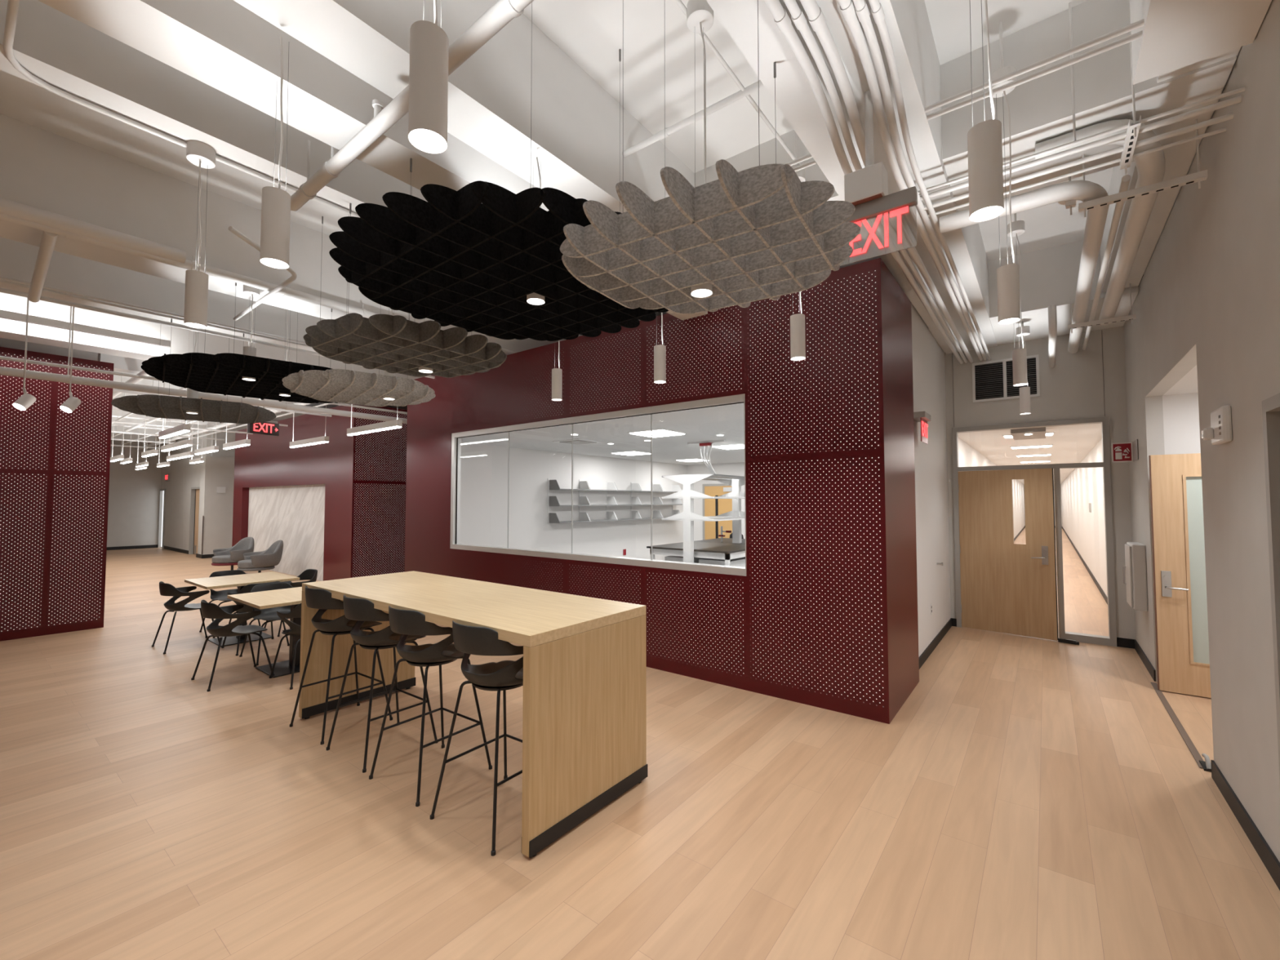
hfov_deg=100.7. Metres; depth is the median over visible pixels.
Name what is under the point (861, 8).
conduit
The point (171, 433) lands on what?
diffuser
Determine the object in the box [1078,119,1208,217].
channel
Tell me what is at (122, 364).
ceiling beam
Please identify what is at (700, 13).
pendant light
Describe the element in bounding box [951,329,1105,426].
trim
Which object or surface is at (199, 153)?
pendant light
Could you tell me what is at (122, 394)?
ceiling beam
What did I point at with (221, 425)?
conduit
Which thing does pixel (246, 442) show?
linear pendant
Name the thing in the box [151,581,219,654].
dining chair
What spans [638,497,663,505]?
wall shelf
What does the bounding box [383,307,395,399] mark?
pendant light
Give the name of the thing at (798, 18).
conduit
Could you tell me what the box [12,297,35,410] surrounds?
head
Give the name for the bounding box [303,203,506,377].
cloud
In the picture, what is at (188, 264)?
pipe
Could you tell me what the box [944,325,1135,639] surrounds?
wall
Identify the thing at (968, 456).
wall
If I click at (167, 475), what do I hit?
exit sign
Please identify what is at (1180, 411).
wall
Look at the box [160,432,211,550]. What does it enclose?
wall
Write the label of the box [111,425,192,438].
ceiling beam
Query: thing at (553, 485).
wall shelf
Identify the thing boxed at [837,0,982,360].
conduit
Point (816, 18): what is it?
conduit
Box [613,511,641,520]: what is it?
wall shelf
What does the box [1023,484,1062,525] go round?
wall
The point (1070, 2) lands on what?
rod
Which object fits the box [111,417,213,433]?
ceiling beam
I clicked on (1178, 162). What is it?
duct
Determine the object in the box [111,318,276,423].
cloud
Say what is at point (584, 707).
bar table
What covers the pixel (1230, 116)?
conduit
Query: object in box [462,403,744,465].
ceiling
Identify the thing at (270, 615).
dining chair
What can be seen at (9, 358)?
pipe
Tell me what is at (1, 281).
conduit
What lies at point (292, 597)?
dining table
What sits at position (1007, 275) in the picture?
pendant light
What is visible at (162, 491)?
door
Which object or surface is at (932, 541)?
wall
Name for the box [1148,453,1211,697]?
door
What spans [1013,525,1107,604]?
baseboard
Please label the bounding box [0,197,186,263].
pipe
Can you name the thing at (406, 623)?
bar stool
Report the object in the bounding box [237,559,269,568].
seat cushion
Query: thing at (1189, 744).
threshold
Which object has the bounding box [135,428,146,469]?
linear pendant
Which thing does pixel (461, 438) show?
wall
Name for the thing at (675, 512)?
wall shelf
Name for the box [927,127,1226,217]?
conduit
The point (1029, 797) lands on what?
floor
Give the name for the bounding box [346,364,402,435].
linear pendant
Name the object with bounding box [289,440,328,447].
diffuser
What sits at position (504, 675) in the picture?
bar stool
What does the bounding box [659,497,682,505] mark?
wall shelf
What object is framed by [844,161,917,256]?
exit sign
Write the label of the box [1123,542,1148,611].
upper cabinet
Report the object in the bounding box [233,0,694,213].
ceiling beam
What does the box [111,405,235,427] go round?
ceiling beam
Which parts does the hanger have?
ring plate, rod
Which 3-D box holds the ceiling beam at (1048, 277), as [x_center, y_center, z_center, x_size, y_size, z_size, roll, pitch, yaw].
[4.574,-2.143,6.311,1.845,0.660,1.300,-2,-3,37]
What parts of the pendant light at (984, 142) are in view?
cord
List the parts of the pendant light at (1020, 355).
cord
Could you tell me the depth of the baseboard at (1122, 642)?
6.16 m
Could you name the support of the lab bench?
on the floor
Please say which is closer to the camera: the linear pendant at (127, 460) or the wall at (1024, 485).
the linear pendant at (127, 460)
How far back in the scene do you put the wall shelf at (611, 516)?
11.87 m
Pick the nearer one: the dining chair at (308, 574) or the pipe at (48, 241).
the pipe at (48, 241)
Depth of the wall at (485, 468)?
10.86 m
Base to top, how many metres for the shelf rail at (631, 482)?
0.910 m
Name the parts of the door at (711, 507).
vision pane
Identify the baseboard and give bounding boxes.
[106,544,213,558]
[918,617,951,669]
[951,617,1134,648]
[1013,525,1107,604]
[1134,639,1279,890]
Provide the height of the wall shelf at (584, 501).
0.200 m
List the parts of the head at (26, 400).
rod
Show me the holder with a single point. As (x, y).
(1206, 765)
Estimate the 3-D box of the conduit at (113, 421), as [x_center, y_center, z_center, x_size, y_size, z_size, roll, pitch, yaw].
[-11.000,-1.715,12.362,0.056,0.977,3.340,-2,-3,37]
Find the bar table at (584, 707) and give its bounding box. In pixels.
[298,570,648,857]
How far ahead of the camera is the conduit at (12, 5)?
2.67 m
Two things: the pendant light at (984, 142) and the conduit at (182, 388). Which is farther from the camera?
the conduit at (182, 388)
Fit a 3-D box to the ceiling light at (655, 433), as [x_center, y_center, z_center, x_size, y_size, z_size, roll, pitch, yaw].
[0.255,-0.686,7.771,0.620,0.014,0.620,-2,-3,37]
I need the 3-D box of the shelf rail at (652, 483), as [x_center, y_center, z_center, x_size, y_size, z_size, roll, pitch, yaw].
[0.330,0.529,13.409,0.012,0.910,0.025,-2,-3,37]
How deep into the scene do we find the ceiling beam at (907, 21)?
2.83 m
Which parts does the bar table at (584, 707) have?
panel, kick plate, panel, kick plate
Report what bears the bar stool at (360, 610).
on the floor
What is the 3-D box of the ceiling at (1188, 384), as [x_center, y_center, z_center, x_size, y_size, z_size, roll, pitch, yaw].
[4.803,-0.876,3.763,1.300,0.055,2.385,-2,-3,37]
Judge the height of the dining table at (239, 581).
0.742 m
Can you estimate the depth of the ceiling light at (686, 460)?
12.76 m
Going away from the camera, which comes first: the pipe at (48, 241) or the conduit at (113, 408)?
the pipe at (48, 241)
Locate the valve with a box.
[718,526,731,542]
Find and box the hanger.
[1058,168,1078,215]
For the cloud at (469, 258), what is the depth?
2.60 m
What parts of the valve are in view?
stem, handle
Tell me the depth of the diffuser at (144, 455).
11.29 m
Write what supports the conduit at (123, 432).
hanging from the ceiling at (589, 32)
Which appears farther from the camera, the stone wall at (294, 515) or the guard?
the guard
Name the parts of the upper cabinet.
handle, door panel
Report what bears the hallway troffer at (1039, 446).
attached to the ceiling at (1071, 443)
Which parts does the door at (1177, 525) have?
lock plate, lever handle, frosted pane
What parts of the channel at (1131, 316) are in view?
threaded rod, threaded rod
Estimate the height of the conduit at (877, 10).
0.146 m
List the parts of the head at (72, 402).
rod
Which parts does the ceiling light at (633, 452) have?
frame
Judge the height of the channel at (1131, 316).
0.395 m
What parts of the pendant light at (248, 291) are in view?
cord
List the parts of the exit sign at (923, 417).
sign plate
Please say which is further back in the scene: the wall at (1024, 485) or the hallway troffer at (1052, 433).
the wall at (1024, 485)
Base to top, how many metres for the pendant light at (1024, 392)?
1.070 m
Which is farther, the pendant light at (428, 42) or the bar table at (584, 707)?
the bar table at (584, 707)
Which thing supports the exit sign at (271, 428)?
hanging from the ceiling beam at (210, 344)
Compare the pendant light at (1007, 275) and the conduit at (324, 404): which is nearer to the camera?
the pendant light at (1007, 275)
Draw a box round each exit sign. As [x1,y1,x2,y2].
[164,473,170,481]
[247,399,279,435]
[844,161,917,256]
[913,411,930,444]
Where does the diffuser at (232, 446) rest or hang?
attached to the linear pendant at (246, 442)
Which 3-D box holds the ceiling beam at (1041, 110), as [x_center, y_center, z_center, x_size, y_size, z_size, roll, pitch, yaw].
[1.324,-2.247,4.153,4.370,0.620,0.740,-2,-3,37]
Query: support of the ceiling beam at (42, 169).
attached to the ceiling at (589, 32)
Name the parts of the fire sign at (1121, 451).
mounting plate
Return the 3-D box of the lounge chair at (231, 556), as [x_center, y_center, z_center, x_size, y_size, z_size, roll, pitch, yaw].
[-9.406,1.770,12.252,0.789,0.848,0.797,-1,-2,21]
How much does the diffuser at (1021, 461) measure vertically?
0.003 m
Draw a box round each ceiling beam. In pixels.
[0,0,667,320]
[0,113,582,352]
[0,236,431,375]
[0,292,423,379]
[37,0,707,319]
[98,353,151,376]
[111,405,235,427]
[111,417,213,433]
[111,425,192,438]
[111,432,175,442]
[112,392,141,399]
[113,370,295,410]
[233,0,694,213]
[693,0,1235,239]
[706,0,997,353]
[928,240,1138,352]
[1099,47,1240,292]
[1129,0,1271,84]
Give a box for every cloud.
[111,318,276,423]
[140,282,337,403]
[281,214,435,406]
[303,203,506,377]
[328,2,668,341]
[560,0,860,314]
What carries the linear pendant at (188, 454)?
hanging from the ceiling at (589, 32)
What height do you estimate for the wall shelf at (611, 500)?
0.200 m
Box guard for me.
[201,515,204,554]
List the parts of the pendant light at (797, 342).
canopy stem, cord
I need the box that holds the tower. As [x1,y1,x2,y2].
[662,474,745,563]
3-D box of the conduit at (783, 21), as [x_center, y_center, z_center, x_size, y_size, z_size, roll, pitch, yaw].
[0.685,-1.850,2.359,0.098,0.158,12.260,-2,-3,37]
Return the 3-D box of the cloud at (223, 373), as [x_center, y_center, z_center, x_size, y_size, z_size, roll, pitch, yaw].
[-3.753,-1.705,5.373,1.923,1.560,1.922,2,-3,-43]
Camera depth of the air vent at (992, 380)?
6.97 m
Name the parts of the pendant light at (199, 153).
cord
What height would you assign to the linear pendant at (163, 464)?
1.722 m
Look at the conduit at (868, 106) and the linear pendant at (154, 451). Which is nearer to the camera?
the conduit at (868, 106)
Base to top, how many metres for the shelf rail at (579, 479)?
0.910 m
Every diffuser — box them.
[142,453,157,457]
[159,430,190,438]
[161,444,191,451]
[166,455,193,460]
[195,449,217,454]
[222,444,249,448]
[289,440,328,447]
[346,426,401,435]
[1021,461,1049,462]
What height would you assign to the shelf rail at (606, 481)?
0.910 m
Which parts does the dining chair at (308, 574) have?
leg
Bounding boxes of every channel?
[1067,284,1136,333]
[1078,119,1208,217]
[1120,31,1141,174]
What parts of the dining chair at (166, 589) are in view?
leg, leg, leg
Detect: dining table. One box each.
[184,571,299,647]
[226,586,302,677]
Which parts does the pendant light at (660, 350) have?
cord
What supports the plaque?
attached to the wall at (1207, 298)
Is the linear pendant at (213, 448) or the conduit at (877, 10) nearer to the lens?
the conduit at (877, 10)
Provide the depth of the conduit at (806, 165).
3.23 m
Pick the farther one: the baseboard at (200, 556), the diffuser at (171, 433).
the baseboard at (200, 556)
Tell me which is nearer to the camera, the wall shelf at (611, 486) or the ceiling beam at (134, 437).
the wall shelf at (611, 486)
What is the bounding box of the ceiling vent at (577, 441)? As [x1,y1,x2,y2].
[552,438,603,444]
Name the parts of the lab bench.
leg, leg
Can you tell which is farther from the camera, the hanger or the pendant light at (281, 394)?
the pendant light at (281, 394)
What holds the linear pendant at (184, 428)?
hanging from the ceiling at (589, 32)
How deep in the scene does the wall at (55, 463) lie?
6.82 m
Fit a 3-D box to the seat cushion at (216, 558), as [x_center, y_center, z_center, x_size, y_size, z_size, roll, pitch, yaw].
[-9.432,1.812,12.184,0.640,0.140,0.640,-1,-2,21]
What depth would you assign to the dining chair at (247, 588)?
6.02 m
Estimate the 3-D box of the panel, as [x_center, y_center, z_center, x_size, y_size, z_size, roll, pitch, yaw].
[1.131,-0.363,8.903,0.700,0.567,0.181,-2,-3,37]
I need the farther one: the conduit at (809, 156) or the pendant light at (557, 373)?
the pendant light at (557, 373)
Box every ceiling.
[0,0,1242,421]
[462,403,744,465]
[957,422,1102,484]
[1162,364,1198,395]
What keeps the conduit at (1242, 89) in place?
attached to the channel at (1132, 131)
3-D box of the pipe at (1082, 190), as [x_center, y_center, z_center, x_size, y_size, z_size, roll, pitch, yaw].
[3.683,-1.664,5.013,0.882,0.104,4.392,-2,-3,37]
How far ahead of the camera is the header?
7.28 m
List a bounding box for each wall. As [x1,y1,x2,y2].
[0,337,97,360]
[0,346,114,640]
[106,440,162,546]
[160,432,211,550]
[231,404,407,581]
[248,484,324,581]
[404,257,919,724]
[459,438,462,543]
[460,442,687,560]
[687,462,745,541]
[888,268,951,657]
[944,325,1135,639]
[958,437,1025,537]
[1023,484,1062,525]
[1060,0,1279,862]
[1162,392,1200,454]
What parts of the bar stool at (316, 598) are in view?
leg, leg, seat mount, leg, leg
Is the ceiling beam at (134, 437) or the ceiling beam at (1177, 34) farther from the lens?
the ceiling beam at (134, 437)
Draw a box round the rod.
[1068,1,1075,141]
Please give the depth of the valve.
10.20 m
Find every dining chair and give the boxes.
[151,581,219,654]
[191,600,275,691]
[199,569,260,638]
[221,581,289,655]
[239,582,293,666]
[264,568,317,636]
[269,603,301,689]
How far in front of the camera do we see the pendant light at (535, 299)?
3.02 m
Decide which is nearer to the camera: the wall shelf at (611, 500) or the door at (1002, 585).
the door at (1002, 585)
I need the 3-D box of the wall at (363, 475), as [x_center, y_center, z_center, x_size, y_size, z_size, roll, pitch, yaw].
[-7.209,0.443,13.790,6.980,3.620,3.650,-2,-3,37]
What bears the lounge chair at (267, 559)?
on the floor
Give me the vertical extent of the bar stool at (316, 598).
1.063 m
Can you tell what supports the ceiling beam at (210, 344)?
attached to the ceiling at (589, 32)
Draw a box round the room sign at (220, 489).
[216,486,226,493]
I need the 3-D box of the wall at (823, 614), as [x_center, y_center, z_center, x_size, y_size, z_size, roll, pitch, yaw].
[0.333,0.204,7.878,7.070,3.620,4.080,-2,-3,37]
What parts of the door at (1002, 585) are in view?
panel, lock plate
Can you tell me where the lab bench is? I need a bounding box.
[646,537,745,567]
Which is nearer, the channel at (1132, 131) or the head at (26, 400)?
the channel at (1132, 131)
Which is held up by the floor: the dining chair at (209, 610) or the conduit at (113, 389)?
the dining chair at (209, 610)
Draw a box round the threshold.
[1150,681,1203,768]
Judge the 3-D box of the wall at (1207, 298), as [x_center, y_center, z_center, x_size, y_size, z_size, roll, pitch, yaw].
[12.484,0.378,14.935,0.130,3.820,47.100,-2,-3,37]
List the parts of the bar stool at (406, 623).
leg, leg, seat mount, leg, leg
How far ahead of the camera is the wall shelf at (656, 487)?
13.30 m
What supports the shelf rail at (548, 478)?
attached to the wall at (485, 468)
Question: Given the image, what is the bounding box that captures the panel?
[687,440,725,474]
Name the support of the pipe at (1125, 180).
attached to the wall at (1073, 388)
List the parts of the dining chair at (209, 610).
leg, leg, leg, leg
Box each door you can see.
[157,488,165,548]
[188,486,199,554]
[702,483,732,539]
[951,416,1116,646]
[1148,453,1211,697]
[1261,392,1279,779]
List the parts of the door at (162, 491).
bright pane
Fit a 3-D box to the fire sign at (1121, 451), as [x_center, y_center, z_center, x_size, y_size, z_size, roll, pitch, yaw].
[5.238,-0.312,5.732,0.178,0.215,0.364,-2,-3,37]
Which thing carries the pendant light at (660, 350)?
hanging from the ceiling beam at (223, 45)
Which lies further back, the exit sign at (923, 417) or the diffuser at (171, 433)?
the diffuser at (171, 433)
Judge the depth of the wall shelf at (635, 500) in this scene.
12.60 m
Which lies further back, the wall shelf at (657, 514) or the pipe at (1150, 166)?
the wall shelf at (657, 514)
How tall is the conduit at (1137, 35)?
0.026 m
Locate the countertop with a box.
[646,537,745,553]
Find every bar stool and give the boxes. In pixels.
[289,586,392,744]
[325,594,438,773]
[368,605,492,806]
[430,620,523,856]
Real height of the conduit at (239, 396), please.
0.865 m
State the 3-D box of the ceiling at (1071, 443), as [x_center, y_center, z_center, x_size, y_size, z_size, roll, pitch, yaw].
[15.508,-0.262,20.578,2.130,0.055,34.510,-2,-3,37]
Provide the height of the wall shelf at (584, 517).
0.200 m
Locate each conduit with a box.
[0,275,305,343]
[0,279,312,347]
[0,287,435,378]
[2,0,359,217]
[110,395,261,448]
[111,382,186,423]
[111,392,288,426]
[111,393,222,437]
[111,420,253,434]
[111,429,200,445]
[111,430,224,440]
[111,441,181,449]
[112,369,149,398]
[112,380,331,417]
[135,402,311,449]
[151,403,328,448]
[227,226,297,320]
[622,80,874,167]
[674,0,800,165]
[764,0,963,364]
[783,0,967,363]
[783,153,812,166]
[792,160,816,172]
[800,0,973,363]
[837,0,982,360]
[853,0,986,360]
[868,0,991,359]
[917,86,1245,193]
[920,95,1241,200]
[924,18,1144,112]
[924,112,1233,210]
[926,30,1142,120]
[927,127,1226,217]
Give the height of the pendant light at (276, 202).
0.980 m
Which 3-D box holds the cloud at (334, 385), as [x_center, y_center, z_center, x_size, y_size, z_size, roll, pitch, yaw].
[-2.617,-1.644,5.043,1.280,1.710,1.278,2,-3,-41]
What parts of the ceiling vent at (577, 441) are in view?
core plate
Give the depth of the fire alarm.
2.82 m
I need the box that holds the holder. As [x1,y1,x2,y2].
[1199,753,1211,772]
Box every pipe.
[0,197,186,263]
[0,213,516,355]
[0,306,407,423]
[0,355,407,414]
[27,231,57,302]
[290,0,533,211]
[939,180,1109,353]
[1035,119,1164,325]
[1048,304,1057,368]
[1082,174,1130,350]
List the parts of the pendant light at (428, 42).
cord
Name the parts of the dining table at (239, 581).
plate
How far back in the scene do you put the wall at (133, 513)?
19.02 m
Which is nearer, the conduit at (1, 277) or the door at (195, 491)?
the conduit at (1, 277)
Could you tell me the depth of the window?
6.13 m
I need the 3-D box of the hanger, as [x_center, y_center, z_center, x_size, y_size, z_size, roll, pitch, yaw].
[2.717,-1.970,3.353,0.120,0.600,0.120,-2,-3,37]
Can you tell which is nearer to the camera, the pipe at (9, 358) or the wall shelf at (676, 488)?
the pipe at (9, 358)
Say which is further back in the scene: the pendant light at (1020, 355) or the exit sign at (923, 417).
the exit sign at (923, 417)
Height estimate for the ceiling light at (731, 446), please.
0.014 m
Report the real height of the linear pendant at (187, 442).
1.722 m
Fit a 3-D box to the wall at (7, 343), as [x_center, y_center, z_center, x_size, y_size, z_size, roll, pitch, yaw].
[-9.141,-2.087,5.257,0.200,0.800,5.300,-2,-3,37]
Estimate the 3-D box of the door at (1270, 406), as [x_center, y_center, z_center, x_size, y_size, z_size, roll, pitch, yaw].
[2.498,0.704,1.865,0.132,2.140,1.000,-2,-3,37]
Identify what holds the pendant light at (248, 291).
hanging from the ceiling beam at (42, 169)
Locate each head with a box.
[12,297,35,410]
[59,306,80,413]
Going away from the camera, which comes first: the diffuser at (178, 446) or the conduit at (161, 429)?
the diffuser at (178, 446)
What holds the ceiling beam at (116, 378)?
attached to the ceiling at (589, 32)
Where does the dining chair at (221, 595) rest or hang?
on the floor
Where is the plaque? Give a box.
[1088,502,1091,512]
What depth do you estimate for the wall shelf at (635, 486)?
12.60 m
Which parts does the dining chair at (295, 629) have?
leg, leg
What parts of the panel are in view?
mounting rail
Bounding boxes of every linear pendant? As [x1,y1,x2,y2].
[110,415,124,461]
[120,417,132,463]
[135,427,148,466]
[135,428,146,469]
[141,415,158,457]
[156,437,169,466]
[158,332,190,438]
[160,418,192,451]
[166,418,194,460]
[189,422,204,463]
[194,423,218,454]
[222,395,250,448]
[289,360,328,447]
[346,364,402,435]
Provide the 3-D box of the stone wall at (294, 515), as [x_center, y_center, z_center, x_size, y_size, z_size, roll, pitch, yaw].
[-8.403,1.176,12.628,5.060,2.065,0.100,-2,-3,37]
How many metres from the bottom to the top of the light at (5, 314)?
0.080 m
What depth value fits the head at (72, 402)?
6.00 m
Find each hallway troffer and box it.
[1002,431,1054,437]
[1009,444,1053,448]
[1015,453,1052,456]
[1019,460,1051,462]
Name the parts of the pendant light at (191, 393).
cord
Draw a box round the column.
[197,423,247,555]
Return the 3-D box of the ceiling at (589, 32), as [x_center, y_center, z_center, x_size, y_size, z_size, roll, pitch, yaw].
[-8.591,-2.396,9.447,28.200,0.150,12.800,-2,-3,37]
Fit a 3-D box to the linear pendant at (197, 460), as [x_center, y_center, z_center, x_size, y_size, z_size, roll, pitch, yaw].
[-11.191,-1.300,13.412,1.000,1.722,0.070,-2,-3,37]
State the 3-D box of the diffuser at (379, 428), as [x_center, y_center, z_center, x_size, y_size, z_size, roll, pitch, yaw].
[-3.745,-0.687,7.432,1.432,0.012,0.062,-2,-3,37]
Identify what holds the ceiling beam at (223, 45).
attached to the ceiling at (589, 32)
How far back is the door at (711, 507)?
14.12 m
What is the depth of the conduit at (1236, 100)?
2.80 m
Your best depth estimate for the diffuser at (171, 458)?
12.07 m
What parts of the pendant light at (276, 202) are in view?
cord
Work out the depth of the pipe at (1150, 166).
3.21 m
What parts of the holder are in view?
floor plate, hook arm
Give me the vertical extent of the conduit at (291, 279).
0.156 m
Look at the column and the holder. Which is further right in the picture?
the holder
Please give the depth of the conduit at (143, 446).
17.01 m
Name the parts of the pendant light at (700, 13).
cord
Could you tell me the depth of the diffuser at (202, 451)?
10.65 m
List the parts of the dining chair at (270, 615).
leg, leg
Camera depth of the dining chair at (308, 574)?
7.21 m
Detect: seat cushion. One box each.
[211,555,238,563]
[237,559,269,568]
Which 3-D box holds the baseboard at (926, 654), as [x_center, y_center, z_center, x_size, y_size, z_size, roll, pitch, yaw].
[3.407,1.891,6.131,0.012,0.105,2.750,-2,-3,37]
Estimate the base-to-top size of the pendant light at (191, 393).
1.030 m
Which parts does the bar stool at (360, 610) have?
leg, leg, seat mount, leg, leg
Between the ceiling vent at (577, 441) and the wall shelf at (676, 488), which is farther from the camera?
the wall shelf at (676, 488)
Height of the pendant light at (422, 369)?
1.040 m
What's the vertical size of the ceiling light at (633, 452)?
0.014 m
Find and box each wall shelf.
[549,480,590,490]
[549,496,590,506]
[549,511,590,523]
[583,511,617,521]
[586,481,617,491]
[586,496,617,506]
[613,482,641,491]
[613,496,641,505]
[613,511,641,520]
[635,484,663,492]
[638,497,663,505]
[638,510,663,519]
[659,484,681,492]
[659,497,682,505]
[659,510,680,518]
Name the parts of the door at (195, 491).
panel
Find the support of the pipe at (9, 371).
hanging from the ceiling at (589, 32)
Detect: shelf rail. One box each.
[547,478,549,524]
[578,479,580,520]
[606,480,607,519]
[631,481,631,518]
[652,483,653,517]
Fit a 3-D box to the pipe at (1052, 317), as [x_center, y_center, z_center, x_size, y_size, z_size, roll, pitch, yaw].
[4.705,-1.605,6.054,0.070,0.355,1.496,-2,-3,37]
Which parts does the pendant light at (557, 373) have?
cord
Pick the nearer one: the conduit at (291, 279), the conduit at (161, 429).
the conduit at (291, 279)
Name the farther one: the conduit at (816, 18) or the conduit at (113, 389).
the conduit at (113, 389)
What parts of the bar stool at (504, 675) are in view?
leg, leg, seat mount, leg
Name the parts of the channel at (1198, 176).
threaded rod, threaded rod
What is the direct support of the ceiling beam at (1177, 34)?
attached to the ceiling at (589, 32)
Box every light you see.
[0,309,170,347]
[183,140,215,328]
[186,329,198,413]
[242,284,259,381]
[259,35,290,268]
[279,309,290,396]
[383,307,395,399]
[408,0,448,153]
[418,318,432,373]
[526,156,544,305]
[551,340,562,400]
[610,450,650,455]
[628,428,686,436]
[653,311,666,383]
[675,458,708,462]
[686,0,713,297]
[710,443,744,448]
[790,130,805,360]
[967,0,1004,222]
[988,21,1020,324]
[1006,195,1027,386]
[1016,320,1031,414]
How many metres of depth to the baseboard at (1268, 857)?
2.74 m
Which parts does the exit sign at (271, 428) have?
rail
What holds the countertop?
on the lab bench
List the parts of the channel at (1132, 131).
threaded rod, threaded rod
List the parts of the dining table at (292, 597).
plate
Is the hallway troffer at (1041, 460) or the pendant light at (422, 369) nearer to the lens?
the pendant light at (422, 369)
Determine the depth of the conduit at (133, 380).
8.30 m
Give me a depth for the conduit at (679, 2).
3.00 m
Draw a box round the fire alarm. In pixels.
[1200,404,1232,444]
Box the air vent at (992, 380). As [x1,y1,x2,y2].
[972,354,1039,402]
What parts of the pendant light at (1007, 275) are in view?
canopy stem, cord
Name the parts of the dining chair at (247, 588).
leg, leg, leg, leg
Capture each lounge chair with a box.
[211,537,254,573]
[236,539,283,573]
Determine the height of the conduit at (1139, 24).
0.026 m
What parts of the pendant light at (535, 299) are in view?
cord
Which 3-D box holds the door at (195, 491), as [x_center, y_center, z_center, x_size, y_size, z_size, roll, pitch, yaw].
[-14.029,1.302,16.800,1.050,2.150,0.150,-2,-3,37]
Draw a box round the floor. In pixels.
[0,527,1279,959]
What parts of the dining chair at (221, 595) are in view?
leg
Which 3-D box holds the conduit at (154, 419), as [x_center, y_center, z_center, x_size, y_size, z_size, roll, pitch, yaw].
[-12.636,-1.743,13.352,15.600,0.840,0.082,-2,-3,37]
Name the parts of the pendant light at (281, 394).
cord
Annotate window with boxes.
[449,393,746,576]
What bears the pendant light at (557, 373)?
hanging from the ceiling beam at (75, 58)
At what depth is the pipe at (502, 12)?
2.35 m
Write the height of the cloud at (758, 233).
1.710 m
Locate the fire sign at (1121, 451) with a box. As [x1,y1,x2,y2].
[1111,439,1137,462]
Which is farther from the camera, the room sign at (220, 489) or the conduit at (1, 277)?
the room sign at (220, 489)
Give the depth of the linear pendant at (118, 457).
12.54 m
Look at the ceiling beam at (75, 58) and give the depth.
2.80 m
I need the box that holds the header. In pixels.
[1010,426,1045,439]
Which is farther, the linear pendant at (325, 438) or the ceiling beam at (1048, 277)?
the linear pendant at (325, 438)
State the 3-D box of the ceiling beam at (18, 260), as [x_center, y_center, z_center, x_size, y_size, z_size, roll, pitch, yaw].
[-4.817,-2.111,6.482,0.480,0.700,12.500,-2,-3,37]
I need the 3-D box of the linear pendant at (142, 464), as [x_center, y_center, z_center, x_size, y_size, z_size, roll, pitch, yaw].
[-13.822,-1.246,14.745,1.200,1.722,0.070,-2,-3,37]
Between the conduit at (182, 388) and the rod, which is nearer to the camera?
the rod
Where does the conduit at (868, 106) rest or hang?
attached to the ceiling beam at (575, 122)
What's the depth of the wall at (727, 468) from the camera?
14.40 m
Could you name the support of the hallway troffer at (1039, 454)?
attached to the ceiling at (1071, 443)
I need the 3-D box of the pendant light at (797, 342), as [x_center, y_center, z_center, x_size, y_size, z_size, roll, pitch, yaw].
[1.100,-1.699,3.726,0.128,1.710,0.128,1,-3,-27]

